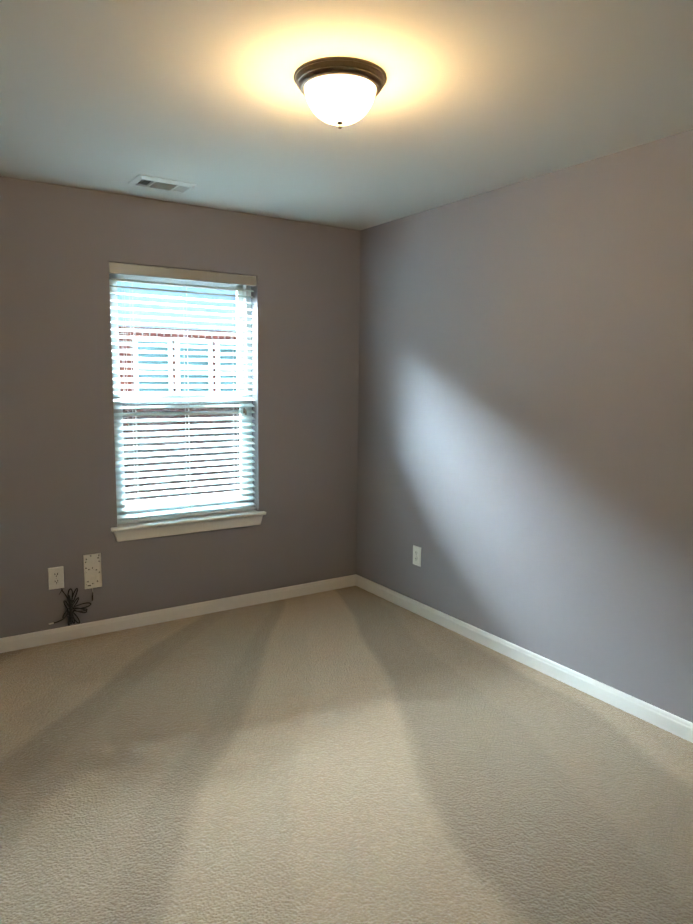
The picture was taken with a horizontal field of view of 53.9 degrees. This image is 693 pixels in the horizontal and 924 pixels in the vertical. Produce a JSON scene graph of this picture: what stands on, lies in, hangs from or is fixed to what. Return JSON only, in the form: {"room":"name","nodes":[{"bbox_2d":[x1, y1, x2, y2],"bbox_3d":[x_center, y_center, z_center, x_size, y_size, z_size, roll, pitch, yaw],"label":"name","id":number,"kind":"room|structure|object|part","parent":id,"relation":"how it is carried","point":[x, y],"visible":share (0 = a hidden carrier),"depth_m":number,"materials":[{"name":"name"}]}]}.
{"room":"empty bedroom","nodes":[
{"label":"empty bedroom","id":0,"kind":"room"},
{"bbox_2d":[0,176,359,637],"bbox_3d":[-1.225,-0.255,3.952,3.335,2.440,0.160,-4,9,-33],"label":"wall","id":1,"kind":"structure","parent":0,"point":[61,247],"depth_m":3.89,"materials":[{"name":"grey paint"}]},
{"bbox_2d":[48,566,63,589],"bbox_3d":[-1.588,0.635,3.730,0.079,0.122,0.007,-4,9,-33],"label":"outlet","id":2,"kind":"object","parent":1,"relation":"attached to","point":[52,575],"visible":1,"depth_m":3.73,"materials":[{"name":"white plastic"}]},
{"bbox_2d":[49,588,90,625],"bbox_3d":[-1.529,0.802,3.774,0.223,0.220,0.028,-4,9,-33],"label":"bundle","id":3,"kind":"object","parent":2,"relation":"hanging from","point":[71,610],"visible":0.98,"depth_m":3.78,"materials":[{"name":"black rubber"}]},
{"bbox_2d":[83,553,101,600],"bbox_3d":[-1.427,0.649,3.836,0.093,0.267,0.009,-4,9,-33],"label":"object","id":4,"kind":"object","parent":1,"relation":"attached to","point":[92,572],"visible":1,"depth_m":3.83,"materials":[{"name":"white plastic"}]},
{"bbox_2d":[0,574,355,652],"bbox_3d":[-1.190,0.927,4.027,3.015,0.077,0.014,-4,9,-33],"label":"baseboard","id":5,"kind":"structure","parent":1,"relation":"attached to","point":[38,638],"depth_m":4.09,"materials":[{"name":"white wood"}]},
{"bbox_2d":[109,273,265,541],"bbox_3d":[-0.961,-0.352,4.090,0.960,1.556,0.197,-4,9,-33],"label":"double-hung window","id":6,"kind":"structure","parent":1,"relation":"in","point":[162,527],"depth_m":4.15,"materials":[{"name":"white plastic"}]},
{"bbox_2d":[109,262,256,523],"bbox_3d":[-0.951,-0.395,4.070,0.882,1.460,0.079,-4,9,-33],"label":"venetian blinds","id":7,"kind":"object","parent":6,"relation":"attached to","point":[162,272],"visible":0.9,"depth_m":4.06,"materials":[{"name":"white plastic"}]},
{"bbox_3d":[-0.964,0.320,4.170,0.874,0.017,0.052,-4,9,-33],"label":"rail","id":8,"kind":"part","parent":7,"relation":"part of","materials":[{"name":"white plastic"}]},
{"bbox_2d":[0,586,692,923],"bbox_3d":[0.014,1.267,2.209,3.335,0.120,4.743,-4,9,-33],"label":"floor","id":9,"kind":"structure","parent":0,"point":[353,755],"depth_m":2.49,"materials":[{"name":"carpet"}]},
{"bbox_2d":[0,0,692,229],"bbox_3d":[0.040,-1.272,1.890,3.335,0.120,4.743,-4,9,-33],"label":"ceiling","id":10,"kind":"structure","parent":0,"point":[471,98],"depth_m":2.38,"materials":[{"name":"white paint"}]},
{"bbox_2d":[128,174,197,192],"bbox_3d":[-0.939,-1.413,3.489,0.300,0.018,0.195,-4,9,-33],"label":"ceiling vent","id":11,"kind":"object","parent":10,"relation":"in","point":[160,183],"visible":1,"depth_m":3.46,"materials":[{"name":"white metal"}]},
{"bbox_2d":[294,56,386,128],"bbox_3d":[-0.021,-1.175,2.231,0.304,0.160,0.304,-4,9,-33],"label":"flush-mount light","id":12,"kind":"object","parent":10,"relation":"attached to","point":[339,92],"visible":1,"depth_m":2.15,"materials":[{"name":"white glass"}]},
{"bbox_2d":[356,129,692,722],"bbox_3d":[1.400,-0.089,2.846,0.160,2.440,4.583,-4,9,-33],"label":"wall","id":13,"kind":"structure","parent":0,"point":[525,440],"depth_m":3.33,"materials":[{"name":"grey paint"}]},
{"bbox_2d":[413,545,420,566],"bbox_3d":[0.437,0.586,4.249,0.007,0.122,0.079,-4,9,-33],"label":"outlet","id":14,"kind":"object","parent":13,"relation":"attached to","point":[417,560],"visible":1,"depth_m":4.24,"materials":[{"name":"white plastic"}]},
{"bbox_2d":[356,574,692,742],"bbox_3d":[1.272,1.080,3.012,0.014,0.077,4.423,-4,9,-33],"label":"baseboard","id":15,"kind":"structure","parent":13,"relation":"attached to","point":[658,717],"depth_m":3.41,"materials":[{"name":"white wood"}]},
{"label":"outside","id":16,"kind":"structure","parent":0,"visible":0},
{"bbox_2d":[118,326,239,505],"bbox_3d":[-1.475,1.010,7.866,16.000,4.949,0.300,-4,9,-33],"label":"brick house","id":17,"kind":"structure","parent":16,"point":[132,375],"depth_m":7.25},
{"bbox_2d":[117,282,235,331],"bbox_3d":[-1.319,-2.131,7.281,16.000,1.431,0.750,-4,9,-33],"label":"roof eave","id":18,"kind":"object","parent":17,"relation":"on","point":[171,308],"depth_m":7.10},
{"bbox_2d":[126,326,235,338],"bbox_3d":[-1.606,-1.371,7.282,1.470,0.082,0.022,-4,9,-33],"label":"string course","id":19,"kind":"object","parent":17,"relation":"attached to","point":[181,335],"depth_m":7.18,"materials":[{"name":"brick"}]},
{"bbox_2d":[133,339,236,395],"bbox_3d":[-1.609,-0.985,7.302,1.340,0.645,0.050,-4,9,-33],"label":"trim","id":20,"kind":"structure","parent":17,"relation":"attached to","point":[178,362],"depth_m":7.18,"materials":[{"name":"white"}]},
{"bbox_2d":[138,341,236,391],"bbox_3d":[-1.619,-1.007,7.315,1.240,0.525,0.010,-4,9,-33],"label":"window","id":21,"kind":"structure","parent":20,"relation":"in","point":[142,355],"depth_m":7.25,"materials":[{"name":"glass"}]}
]}

